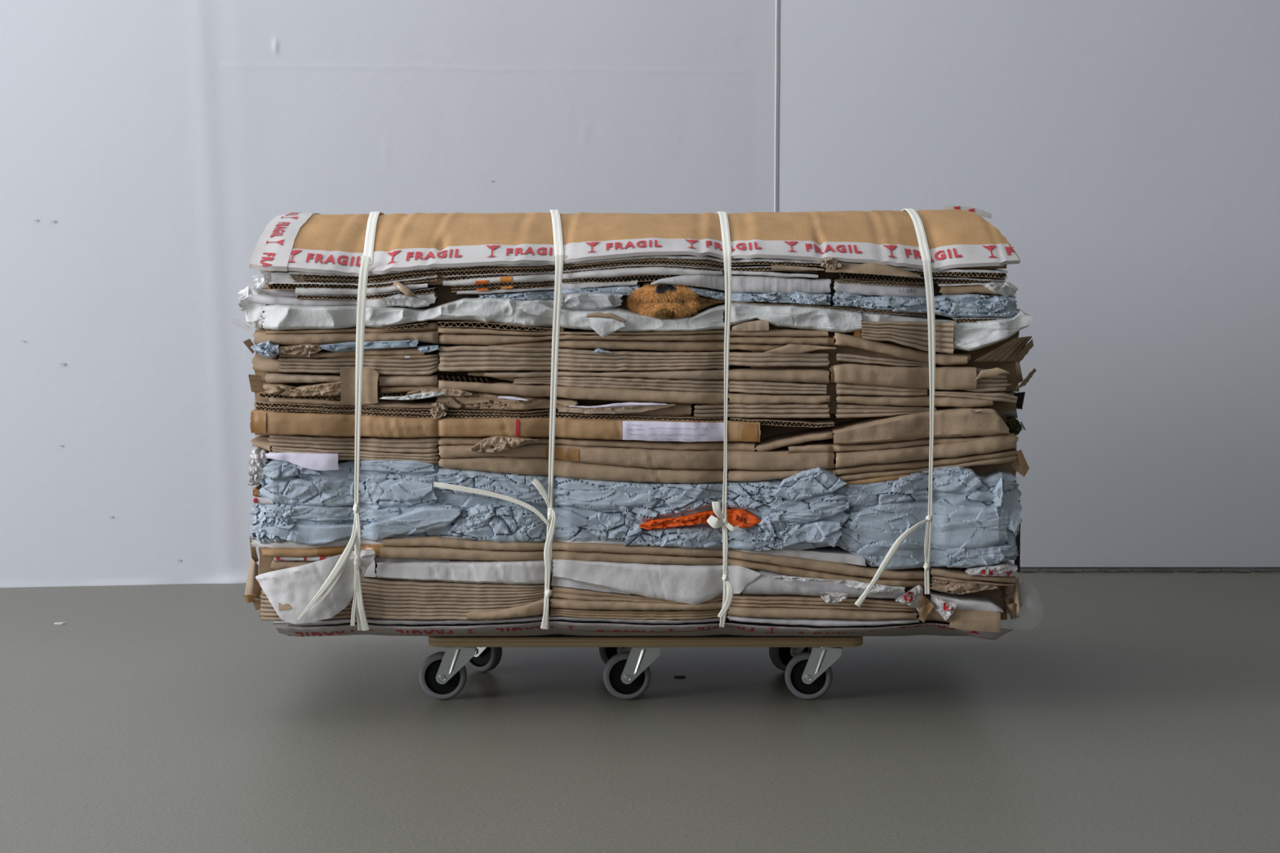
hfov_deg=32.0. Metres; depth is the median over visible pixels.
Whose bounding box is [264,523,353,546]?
paper
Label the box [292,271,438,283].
board
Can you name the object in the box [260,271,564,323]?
box
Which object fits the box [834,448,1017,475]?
box
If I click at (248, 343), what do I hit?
scrap
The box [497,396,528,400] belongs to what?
paper sliver
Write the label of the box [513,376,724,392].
box
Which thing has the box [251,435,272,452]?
box
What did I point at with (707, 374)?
box
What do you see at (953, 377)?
box
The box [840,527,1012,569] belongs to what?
paper
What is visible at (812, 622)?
box
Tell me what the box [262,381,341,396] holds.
crumpled paper
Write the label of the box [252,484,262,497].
plastic film
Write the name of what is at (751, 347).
box
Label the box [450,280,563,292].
board
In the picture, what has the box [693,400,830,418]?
box
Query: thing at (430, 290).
board
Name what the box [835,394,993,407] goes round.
box
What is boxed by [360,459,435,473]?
paper
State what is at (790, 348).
flap
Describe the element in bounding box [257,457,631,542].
paper
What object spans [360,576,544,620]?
stack
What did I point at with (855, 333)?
scrap
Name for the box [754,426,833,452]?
box
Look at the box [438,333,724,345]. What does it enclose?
box
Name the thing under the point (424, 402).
box
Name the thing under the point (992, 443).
box
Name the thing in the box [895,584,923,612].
sticker
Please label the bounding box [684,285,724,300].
paper
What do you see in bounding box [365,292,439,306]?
board
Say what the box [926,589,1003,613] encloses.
board
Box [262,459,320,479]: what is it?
paper
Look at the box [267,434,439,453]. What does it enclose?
box
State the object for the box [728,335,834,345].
box
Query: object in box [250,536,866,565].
board
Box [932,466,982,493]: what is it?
paper
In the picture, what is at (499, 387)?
box
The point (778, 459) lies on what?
flattened cardboard
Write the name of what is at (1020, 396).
scrap
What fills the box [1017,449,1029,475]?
flap
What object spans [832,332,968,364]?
box
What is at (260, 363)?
box
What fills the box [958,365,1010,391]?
box
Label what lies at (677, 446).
box
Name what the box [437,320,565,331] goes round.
board
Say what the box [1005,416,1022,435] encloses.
scrap
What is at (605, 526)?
paper
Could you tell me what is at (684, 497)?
paper
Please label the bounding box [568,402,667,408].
paper sliver
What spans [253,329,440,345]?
box
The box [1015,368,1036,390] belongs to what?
flap
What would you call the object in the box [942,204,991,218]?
scrap
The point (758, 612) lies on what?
box
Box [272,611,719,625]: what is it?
board
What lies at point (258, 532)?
paper
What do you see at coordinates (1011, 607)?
flap
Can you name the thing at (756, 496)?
paper
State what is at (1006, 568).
film
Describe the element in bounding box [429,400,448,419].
scrap
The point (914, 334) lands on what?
flap
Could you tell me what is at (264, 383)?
box
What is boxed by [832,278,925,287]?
board
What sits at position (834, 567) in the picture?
box
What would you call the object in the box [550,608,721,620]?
box
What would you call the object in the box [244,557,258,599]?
flap
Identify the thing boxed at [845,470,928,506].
paper
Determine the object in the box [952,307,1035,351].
sheet
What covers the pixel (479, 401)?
box
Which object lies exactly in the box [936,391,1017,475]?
box
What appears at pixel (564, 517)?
paper
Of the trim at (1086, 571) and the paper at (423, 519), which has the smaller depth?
the paper at (423, 519)
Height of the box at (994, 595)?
0.072 m
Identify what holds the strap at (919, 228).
hanging from the cardboard cover at (309, 242)
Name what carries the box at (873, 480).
on the paper at (913, 488)
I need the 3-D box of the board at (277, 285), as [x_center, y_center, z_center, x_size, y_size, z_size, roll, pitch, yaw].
[-0.449,-0.252,3.788,0.265,0.024,0.622,0,5,0]
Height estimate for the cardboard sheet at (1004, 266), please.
0.036 m
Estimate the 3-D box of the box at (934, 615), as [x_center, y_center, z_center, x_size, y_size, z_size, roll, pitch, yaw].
[0.468,0.267,3.856,0.058,0.033,0.645,0,5,0]
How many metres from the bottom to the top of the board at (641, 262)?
0.025 m
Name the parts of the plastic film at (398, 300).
paper strip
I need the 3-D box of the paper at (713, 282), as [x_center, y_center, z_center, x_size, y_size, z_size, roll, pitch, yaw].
[0.073,-0.234,3.583,0.120,0.026,0.216,0,5,0]
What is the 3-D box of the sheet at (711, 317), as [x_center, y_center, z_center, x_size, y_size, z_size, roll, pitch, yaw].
[0.000,-0.187,3.682,0.280,0.043,0.421,0,5,0]
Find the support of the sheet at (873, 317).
on the box at (831, 391)
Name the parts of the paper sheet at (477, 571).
white strip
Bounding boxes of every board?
[248,293,357,306]
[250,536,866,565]
[255,399,431,413]
[255,404,431,417]
[257,390,341,399]
[262,288,297,297]
[266,271,304,282]
[267,275,438,289]
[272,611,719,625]
[275,620,1013,639]
[288,254,1008,279]
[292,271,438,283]
[294,282,428,295]
[295,286,438,300]
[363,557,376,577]
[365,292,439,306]
[381,320,431,330]
[381,391,408,396]
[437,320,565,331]
[440,260,724,276]
[442,264,817,281]
[442,272,555,285]
[442,408,550,418]
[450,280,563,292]
[456,280,563,293]
[551,562,631,594]
[555,404,724,421]
[561,276,638,288]
[562,266,723,279]
[563,274,671,283]
[722,273,831,293]
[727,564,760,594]
[729,417,834,427]
[731,269,817,278]
[731,301,927,316]
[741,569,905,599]
[831,279,926,297]
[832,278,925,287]
[836,272,1004,283]
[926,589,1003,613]
[936,282,985,286]
[939,315,1006,322]
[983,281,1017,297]
[1004,410,1017,417]
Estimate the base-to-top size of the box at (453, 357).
0.040 m
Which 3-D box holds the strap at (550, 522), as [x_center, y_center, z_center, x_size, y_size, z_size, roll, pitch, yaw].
[-0.221,-0.024,3.827,0.204,0.693,0.714,0,5,0]
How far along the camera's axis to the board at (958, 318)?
3.49 m
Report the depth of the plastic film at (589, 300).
3.47 m
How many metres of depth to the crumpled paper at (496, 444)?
3.48 m
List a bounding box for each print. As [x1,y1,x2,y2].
[476,285,512,290]
[953,206,973,211]
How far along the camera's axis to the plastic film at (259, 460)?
3.51 m
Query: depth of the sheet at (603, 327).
3.46 m
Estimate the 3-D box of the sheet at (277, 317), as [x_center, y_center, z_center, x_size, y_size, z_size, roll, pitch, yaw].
[-0.515,-0.189,3.682,0.168,0.040,0.425,0,5,0]
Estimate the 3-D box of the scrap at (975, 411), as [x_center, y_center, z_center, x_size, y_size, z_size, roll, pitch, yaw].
[0.524,-0.025,3.493,0.019,0.005,0.035,0,5,0]
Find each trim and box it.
[773,0,779,212]
[1017,568,1279,573]
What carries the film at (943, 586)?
on the board at (964, 602)
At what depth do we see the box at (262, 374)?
3.54 m
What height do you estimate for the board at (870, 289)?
0.029 m
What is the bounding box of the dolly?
[418,634,862,699]
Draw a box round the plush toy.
[626,284,702,319]
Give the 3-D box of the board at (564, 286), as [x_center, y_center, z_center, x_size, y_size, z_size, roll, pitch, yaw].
[-0.064,-0.251,3.803,0.121,0.014,0.644,0,5,0]
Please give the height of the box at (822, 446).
0.028 m
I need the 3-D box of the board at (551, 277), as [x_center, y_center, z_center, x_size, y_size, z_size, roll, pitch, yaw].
[-0.220,-0.258,3.794,0.180,0.018,0.644,0,5,0]
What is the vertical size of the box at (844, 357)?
0.023 m
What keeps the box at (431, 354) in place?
on the box at (321, 365)
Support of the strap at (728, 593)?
attached to the cardboard cover at (309, 242)
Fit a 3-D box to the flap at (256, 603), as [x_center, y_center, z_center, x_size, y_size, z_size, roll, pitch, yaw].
[-0.614,0.285,3.579,0.014,0.021,0.014,0,5,0]
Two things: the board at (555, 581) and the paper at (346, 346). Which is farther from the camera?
the board at (555, 581)
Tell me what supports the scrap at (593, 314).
on the sheet at (711, 317)
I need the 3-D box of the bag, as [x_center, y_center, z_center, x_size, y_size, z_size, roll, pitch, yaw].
[0.095,0.138,3.607,0.201,0.030,0.220,0,5,0]
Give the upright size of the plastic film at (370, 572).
0.042 m
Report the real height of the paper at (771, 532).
0.056 m
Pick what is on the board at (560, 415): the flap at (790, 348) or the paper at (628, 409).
the paper at (628, 409)
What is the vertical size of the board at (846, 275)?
0.022 m
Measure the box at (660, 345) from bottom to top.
0.019 m
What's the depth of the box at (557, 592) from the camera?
3.53 m
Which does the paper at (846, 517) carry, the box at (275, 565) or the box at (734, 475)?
the box at (734, 475)
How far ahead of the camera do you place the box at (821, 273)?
3.54 m
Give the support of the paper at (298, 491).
on the paper at (306, 513)
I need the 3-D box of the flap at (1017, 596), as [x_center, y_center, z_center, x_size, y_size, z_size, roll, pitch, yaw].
[0.601,0.273,3.544,0.013,0.067,0.021,0,5,0]
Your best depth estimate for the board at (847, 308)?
3.49 m
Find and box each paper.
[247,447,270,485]
[248,502,297,543]
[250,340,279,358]
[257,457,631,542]
[257,477,354,506]
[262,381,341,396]
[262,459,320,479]
[264,503,444,521]
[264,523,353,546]
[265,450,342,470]
[319,339,418,352]
[346,471,437,507]
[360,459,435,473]
[360,504,463,542]
[389,480,432,502]
[417,343,440,352]
[435,467,548,505]
[447,503,546,542]
[467,435,537,453]
[478,289,554,300]
[552,506,587,528]
[555,476,653,510]
[556,401,675,414]
[561,283,640,296]
[586,511,641,541]
[593,348,611,353]
[618,482,723,522]
[624,473,1018,566]
[624,524,722,549]
[648,274,724,290]
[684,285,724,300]
[726,475,782,512]
[728,528,786,551]
[731,291,831,305]
[756,515,801,549]
[760,492,849,524]
[773,466,846,501]
[773,575,905,595]
[782,520,841,547]
[829,290,927,313]
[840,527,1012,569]
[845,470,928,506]
[848,501,1008,551]
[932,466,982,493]
[933,293,1017,317]
[945,545,1017,568]
[963,469,1018,502]
[991,475,1022,547]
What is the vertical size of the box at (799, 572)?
0.046 m
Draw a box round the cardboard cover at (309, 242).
[248,208,1020,276]
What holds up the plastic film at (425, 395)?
attached to the film at (450, 392)
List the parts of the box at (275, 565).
white strip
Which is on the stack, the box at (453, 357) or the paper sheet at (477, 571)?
the paper sheet at (477, 571)
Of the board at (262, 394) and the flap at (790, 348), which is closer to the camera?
the flap at (790, 348)
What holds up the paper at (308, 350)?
on the box at (412, 350)
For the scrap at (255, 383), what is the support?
on the board at (262, 394)
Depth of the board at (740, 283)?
3.48 m
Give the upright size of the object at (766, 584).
0.046 m
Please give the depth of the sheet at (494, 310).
3.48 m
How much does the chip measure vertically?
0.002 m
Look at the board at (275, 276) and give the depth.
3.48 m
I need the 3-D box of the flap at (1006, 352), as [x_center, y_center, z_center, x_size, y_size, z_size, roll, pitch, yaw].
[0.575,-0.120,3.499,0.105,0.040,0.035,-3,6,-30]
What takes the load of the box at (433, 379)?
on the box at (385, 389)
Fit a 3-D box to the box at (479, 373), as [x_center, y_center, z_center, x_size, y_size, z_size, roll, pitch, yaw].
[-0.235,-0.092,3.662,0.077,0.016,0.316,0,5,0]
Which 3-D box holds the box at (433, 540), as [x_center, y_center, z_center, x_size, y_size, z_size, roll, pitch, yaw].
[-0.134,0.162,3.836,0.542,0.035,0.650,0,5,0]
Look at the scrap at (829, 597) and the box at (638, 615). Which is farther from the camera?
the box at (638, 615)
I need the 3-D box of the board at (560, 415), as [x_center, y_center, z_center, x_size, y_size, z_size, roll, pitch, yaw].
[0.001,-0.042,3.810,0.266,0.013,0.628,0,5,0]
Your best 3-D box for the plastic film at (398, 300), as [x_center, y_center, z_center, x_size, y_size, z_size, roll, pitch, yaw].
[-0.365,-0.206,3.475,0.075,0.044,0.021,0,5,0]
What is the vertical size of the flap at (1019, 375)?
0.036 m
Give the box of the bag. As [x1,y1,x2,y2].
[639,507,760,529]
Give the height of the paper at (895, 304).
0.035 m
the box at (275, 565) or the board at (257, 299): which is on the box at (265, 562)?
the box at (275, 565)
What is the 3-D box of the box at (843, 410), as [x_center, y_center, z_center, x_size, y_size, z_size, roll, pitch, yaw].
[0.388,-0.054,3.822,0.162,0.023,0.649,0,5,0]
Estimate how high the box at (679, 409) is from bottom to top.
0.023 m
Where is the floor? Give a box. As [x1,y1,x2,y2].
[0,570,1279,852]
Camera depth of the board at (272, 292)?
3.53 m
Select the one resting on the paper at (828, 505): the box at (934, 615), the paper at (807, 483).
the paper at (807, 483)
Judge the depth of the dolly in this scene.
3.67 m
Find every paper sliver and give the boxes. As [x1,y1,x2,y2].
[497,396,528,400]
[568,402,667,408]
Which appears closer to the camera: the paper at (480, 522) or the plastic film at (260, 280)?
the plastic film at (260, 280)
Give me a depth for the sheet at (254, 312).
3.52 m
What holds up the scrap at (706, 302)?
on the sheet at (711, 317)
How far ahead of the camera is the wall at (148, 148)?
4.81 m
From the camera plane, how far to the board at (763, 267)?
3.49 m
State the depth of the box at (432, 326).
3.49 m
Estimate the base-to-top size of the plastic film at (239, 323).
0.024 m
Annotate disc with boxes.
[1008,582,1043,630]
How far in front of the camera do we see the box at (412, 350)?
3.49 m
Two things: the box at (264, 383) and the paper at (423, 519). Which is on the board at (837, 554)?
the paper at (423, 519)
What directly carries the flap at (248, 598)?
attached to the flap at (252, 584)
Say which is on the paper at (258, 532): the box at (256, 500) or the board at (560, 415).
the box at (256, 500)
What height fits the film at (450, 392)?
0.015 m
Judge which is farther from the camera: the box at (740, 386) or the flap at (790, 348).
the box at (740, 386)
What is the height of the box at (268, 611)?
0.048 m
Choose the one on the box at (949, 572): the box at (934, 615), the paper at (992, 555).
the paper at (992, 555)
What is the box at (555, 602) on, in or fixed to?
on the box at (638, 615)
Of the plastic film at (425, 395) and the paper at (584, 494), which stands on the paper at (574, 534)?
the paper at (584, 494)
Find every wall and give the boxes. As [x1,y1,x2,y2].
[0,0,775,587]
[777,0,1279,570]
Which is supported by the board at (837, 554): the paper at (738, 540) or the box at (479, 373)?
the paper at (738, 540)
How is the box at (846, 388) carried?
on the box at (940, 401)
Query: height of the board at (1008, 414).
0.014 m
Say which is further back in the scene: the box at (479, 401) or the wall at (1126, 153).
the wall at (1126, 153)
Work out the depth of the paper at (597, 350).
3.48 m
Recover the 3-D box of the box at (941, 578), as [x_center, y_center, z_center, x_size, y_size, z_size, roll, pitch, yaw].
[0.528,0.216,3.841,0.133,0.014,0.646,0,5,0]
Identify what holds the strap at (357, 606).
attached to the cardboard cover at (309, 242)
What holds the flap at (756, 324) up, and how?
on the box at (784, 332)
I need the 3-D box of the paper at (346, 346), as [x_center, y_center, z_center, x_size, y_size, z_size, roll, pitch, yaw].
[-0.423,-0.126,3.487,0.155,0.020,0.021,0,5,0]
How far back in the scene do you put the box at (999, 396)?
3.49 m
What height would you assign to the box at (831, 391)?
0.147 m
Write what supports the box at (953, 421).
on the box at (822, 446)
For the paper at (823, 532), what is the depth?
3.51 m
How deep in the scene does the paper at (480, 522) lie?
3.51 m
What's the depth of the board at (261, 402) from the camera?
3.50 m
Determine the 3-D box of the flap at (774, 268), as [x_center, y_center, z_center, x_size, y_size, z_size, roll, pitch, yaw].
[0.245,-0.249,3.500,0.083,0.009,0.066,0,5,0]
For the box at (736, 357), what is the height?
0.022 m
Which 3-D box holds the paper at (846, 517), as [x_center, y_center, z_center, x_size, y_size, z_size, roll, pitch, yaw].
[0.286,0.116,3.838,0.632,0.157,0.656,0,5,0]
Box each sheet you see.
[238,285,267,328]
[259,254,1007,271]
[262,304,356,329]
[364,297,554,328]
[373,556,545,584]
[438,373,492,382]
[522,301,553,319]
[552,559,723,604]
[560,302,724,332]
[581,317,626,337]
[617,280,724,317]
[723,302,862,333]
[861,311,956,324]
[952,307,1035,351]
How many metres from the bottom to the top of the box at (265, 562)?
0.120 m
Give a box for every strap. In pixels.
[297,211,384,631]
[433,209,563,629]
[706,211,738,626]
[854,208,935,607]
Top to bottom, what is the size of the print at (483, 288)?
0.008 m
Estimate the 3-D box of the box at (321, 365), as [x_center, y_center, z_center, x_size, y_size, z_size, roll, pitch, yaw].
[-0.441,-0.124,3.812,0.251,0.028,0.650,0,5,0]
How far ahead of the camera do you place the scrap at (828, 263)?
3.46 m
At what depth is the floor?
3.40 m
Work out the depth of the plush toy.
3.48 m
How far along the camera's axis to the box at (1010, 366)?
3.55 m
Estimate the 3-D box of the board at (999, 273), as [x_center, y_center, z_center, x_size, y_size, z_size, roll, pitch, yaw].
[0.013,-0.277,3.789,1.122,0.039,0.630,0,5,0]
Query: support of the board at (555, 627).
on the dolly
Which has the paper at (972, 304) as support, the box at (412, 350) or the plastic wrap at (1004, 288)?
the plastic wrap at (1004, 288)
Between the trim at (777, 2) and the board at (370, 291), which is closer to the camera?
the board at (370, 291)
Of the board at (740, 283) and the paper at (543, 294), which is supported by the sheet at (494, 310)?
the paper at (543, 294)
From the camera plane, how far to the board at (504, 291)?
3.48 m
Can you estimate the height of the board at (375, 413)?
0.018 m
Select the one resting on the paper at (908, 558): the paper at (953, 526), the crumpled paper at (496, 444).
the paper at (953, 526)
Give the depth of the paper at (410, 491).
3.50 m
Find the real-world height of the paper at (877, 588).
0.031 m
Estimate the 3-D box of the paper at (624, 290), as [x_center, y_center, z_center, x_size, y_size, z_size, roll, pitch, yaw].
[-0.064,-0.226,3.640,0.133,0.019,0.317,0,5,0]
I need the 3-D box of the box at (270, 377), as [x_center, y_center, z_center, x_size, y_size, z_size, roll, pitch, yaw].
[-0.526,-0.105,3.810,0.128,0.017,0.640,0,5,0]
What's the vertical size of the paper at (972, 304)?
0.039 m
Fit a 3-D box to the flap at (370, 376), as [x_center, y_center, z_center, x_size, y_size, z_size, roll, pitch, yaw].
[-0.439,-0.063,3.494,0.061,0.058,0.016,0,5,0]
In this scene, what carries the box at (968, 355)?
on the box at (953, 377)
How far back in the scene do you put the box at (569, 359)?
3.49 m
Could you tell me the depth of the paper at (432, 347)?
3.48 m
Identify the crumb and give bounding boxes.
[674,675,685,678]
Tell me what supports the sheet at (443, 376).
on the box at (499, 387)
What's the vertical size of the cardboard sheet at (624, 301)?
0.057 m
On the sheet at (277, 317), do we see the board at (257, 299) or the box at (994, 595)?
the board at (257, 299)
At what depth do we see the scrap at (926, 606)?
3.51 m
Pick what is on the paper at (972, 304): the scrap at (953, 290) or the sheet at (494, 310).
the scrap at (953, 290)
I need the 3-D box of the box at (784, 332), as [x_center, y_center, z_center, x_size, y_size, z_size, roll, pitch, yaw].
[0.215,-0.175,3.803,0.158,0.012,0.639,0,5,0]
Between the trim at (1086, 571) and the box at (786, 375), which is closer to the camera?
the box at (786, 375)
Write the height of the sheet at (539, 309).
0.030 m
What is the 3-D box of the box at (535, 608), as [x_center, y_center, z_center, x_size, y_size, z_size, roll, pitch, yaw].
[-0.211,0.259,3.847,0.126,0.033,0.663,0,5,0]
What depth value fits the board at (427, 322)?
3.48 m
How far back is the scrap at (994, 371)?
3.47 m
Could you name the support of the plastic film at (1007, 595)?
attached to the box at (994, 595)
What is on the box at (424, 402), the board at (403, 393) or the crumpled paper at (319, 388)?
the board at (403, 393)
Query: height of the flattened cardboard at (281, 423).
0.049 m
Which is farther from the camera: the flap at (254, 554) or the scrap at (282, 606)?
the flap at (254, 554)
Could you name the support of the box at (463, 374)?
on the flattened cardboard at (281, 423)
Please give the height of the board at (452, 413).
0.015 m
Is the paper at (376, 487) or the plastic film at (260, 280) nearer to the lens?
the plastic film at (260, 280)
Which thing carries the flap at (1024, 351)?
on the box at (1010, 366)
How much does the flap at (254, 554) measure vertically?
0.051 m
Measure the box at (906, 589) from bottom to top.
0.107 m
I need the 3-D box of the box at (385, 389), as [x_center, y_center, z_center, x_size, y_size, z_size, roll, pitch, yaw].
[-0.362,-0.068,3.606,0.092,0.013,0.214,0,5,0]
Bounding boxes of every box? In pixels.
[251,355,282,372]
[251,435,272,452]
[253,328,382,381]
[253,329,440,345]
[253,381,414,435]
[253,497,273,504]
[258,546,377,619]
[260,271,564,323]
[260,589,356,620]
[261,543,383,557]
[264,372,340,383]
[265,320,440,333]
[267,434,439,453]
[268,395,435,408]
[270,556,331,570]
[271,445,440,463]
[277,355,439,375]
[279,341,431,358]
[325,343,443,359]
[378,372,439,386]
[379,546,723,564]
[380,385,438,393]
[382,535,723,557]
[435,349,750,404]
[435,391,577,410]
[437,326,724,335]
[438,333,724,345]
[438,344,551,371]
[438,377,724,404]
[438,436,755,451]
[438,456,723,483]
[466,598,543,620]
[467,370,513,381]
[483,368,724,380]
[488,339,724,351]
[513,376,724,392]
[548,560,925,620]
[549,597,722,610]
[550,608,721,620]
[551,585,723,604]
[557,347,724,371]
[621,401,692,416]
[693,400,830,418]
[722,318,828,337]
[727,468,835,481]
[727,549,924,579]
[727,557,924,587]
[727,605,917,620]
[727,614,919,626]
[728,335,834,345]
[728,342,813,351]
[728,350,830,366]
[728,366,829,383]
[728,380,826,394]
[728,391,831,404]
[730,591,917,611]
[740,264,1004,295]
[751,324,937,413]
[754,413,866,446]
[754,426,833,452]
[787,435,982,453]
[829,362,977,390]
[829,406,1008,444]
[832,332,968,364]
[833,432,1018,468]
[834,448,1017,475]
[835,351,928,367]
[835,382,928,395]
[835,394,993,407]
[835,403,937,417]
[837,454,1017,480]
[843,472,928,485]
[916,608,950,622]
[923,586,1007,619]
[929,567,1016,583]
[929,573,1015,586]
[934,389,1017,403]
[935,351,971,365]
[936,331,1019,391]
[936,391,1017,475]
[949,608,1000,632]
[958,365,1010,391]
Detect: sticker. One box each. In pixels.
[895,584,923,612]
[931,595,956,621]
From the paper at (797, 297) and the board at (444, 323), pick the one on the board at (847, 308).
the paper at (797, 297)
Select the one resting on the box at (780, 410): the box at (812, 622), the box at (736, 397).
the box at (736, 397)
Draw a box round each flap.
[243,594,255,603]
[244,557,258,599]
[249,536,258,562]
[253,599,260,609]
[255,549,375,624]
[339,368,378,404]
[731,319,768,331]
[764,343,836,353]
[770,265,824,271]
[825,262,920,277]
[861,320,954,353]
[974,336,1031,361]
[1008,603,1018,618]
[1011,454,1024,477]
[1012,338,1033,363]
[1013,524,1020,571]
[1013,577,1022,619]
[1015,361,1022,382]
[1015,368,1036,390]
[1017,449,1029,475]
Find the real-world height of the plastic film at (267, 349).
0.028 m
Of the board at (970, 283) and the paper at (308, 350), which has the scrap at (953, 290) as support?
the board at (970, 283)
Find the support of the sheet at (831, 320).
on the box at (784, 332)
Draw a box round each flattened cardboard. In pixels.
[249,408,760,442]
[438,444,835,471]
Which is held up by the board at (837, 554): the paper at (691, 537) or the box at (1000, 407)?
the paper at (691, 537)
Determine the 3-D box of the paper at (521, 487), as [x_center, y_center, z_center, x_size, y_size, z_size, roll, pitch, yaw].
[-0.230,0.083,3.660,0.183,0.061,0.318,0,5,0]
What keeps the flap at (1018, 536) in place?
attached to the paper at (992, 555)
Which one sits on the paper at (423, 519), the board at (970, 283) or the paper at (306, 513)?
the paper at (306, 513)
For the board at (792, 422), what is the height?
0.013 m
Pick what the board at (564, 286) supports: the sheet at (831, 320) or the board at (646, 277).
the board at (646, 277)
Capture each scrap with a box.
[243,338,254,353]
[248,373,263,392]
[278,602,291,610]
[423,271,451,284]
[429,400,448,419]
[586,311,624,322]
[692,294,724,313]
[819,591,848,604]
[820,257,841,269]
[850,329,860,337]
[918,594,936,622]
[939,284,998,295]
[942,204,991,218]
[970,408,982,413]
[974,367,1007,381]
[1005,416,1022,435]
[1013,391,1025,409]
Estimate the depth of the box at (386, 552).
3.52 m
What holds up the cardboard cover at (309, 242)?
on the cardboard sheet at (1004, 266)
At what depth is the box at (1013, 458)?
3.51 m
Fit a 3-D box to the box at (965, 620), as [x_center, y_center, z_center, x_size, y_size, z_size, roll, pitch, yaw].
[0.530,0.277,3.844,0.082,0.037,0.658,0,5,0]
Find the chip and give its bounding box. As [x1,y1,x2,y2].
[53,622,65,624]
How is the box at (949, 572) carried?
on the box at (941, 578)
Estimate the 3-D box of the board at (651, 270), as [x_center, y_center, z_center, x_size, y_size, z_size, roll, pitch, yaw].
[0.002,-0.269,3.799,0.256,0.020,0.656,0,5,0]
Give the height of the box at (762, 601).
0.026 m
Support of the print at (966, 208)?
on the scrap at (980, 212)
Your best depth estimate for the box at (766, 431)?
3.59 m
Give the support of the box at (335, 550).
on the box at (275, 565)
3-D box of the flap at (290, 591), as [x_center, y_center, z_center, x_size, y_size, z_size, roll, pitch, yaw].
[-0.510,0.252,3.501,0.189,0.115,0.028,0,5,-1]
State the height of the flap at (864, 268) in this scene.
0.026 m
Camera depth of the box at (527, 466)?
3.50 m
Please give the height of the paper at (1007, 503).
0.126 m
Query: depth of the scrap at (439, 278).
3.49 m
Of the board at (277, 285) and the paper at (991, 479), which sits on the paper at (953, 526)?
the paper at (991, 479)
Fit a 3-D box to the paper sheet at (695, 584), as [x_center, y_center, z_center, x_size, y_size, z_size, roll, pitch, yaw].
[-0.004,0.216,3.841,0.277,0.071,0.660,0,5,0]
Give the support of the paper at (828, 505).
on the paper at (771, 532)
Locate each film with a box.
[230,316,249,331]
[251,272,268,288]
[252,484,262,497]
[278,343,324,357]
[380,391,446,399]
[381,280,429,307]
[405,385,473,396]
[560,292,623,310]
[921,567,998,594]
[964,560,1017,577]
[999,586,1014,613]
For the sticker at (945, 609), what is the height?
0.038 m
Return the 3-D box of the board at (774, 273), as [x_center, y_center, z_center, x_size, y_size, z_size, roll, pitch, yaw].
[0.208,-0.267,3.797,0.140,0.012,0.649,0,5,0]
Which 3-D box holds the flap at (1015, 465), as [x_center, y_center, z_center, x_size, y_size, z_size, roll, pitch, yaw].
[0.598,0.060,3.525,0.021,0.043,0.020,0,5,0]
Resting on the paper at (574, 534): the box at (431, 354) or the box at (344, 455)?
the box at (344, 455)
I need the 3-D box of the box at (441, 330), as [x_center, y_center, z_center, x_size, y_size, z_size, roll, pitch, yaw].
[-0.092,-0.178,3.805,0.460,0.014,0.647,0,5,0]

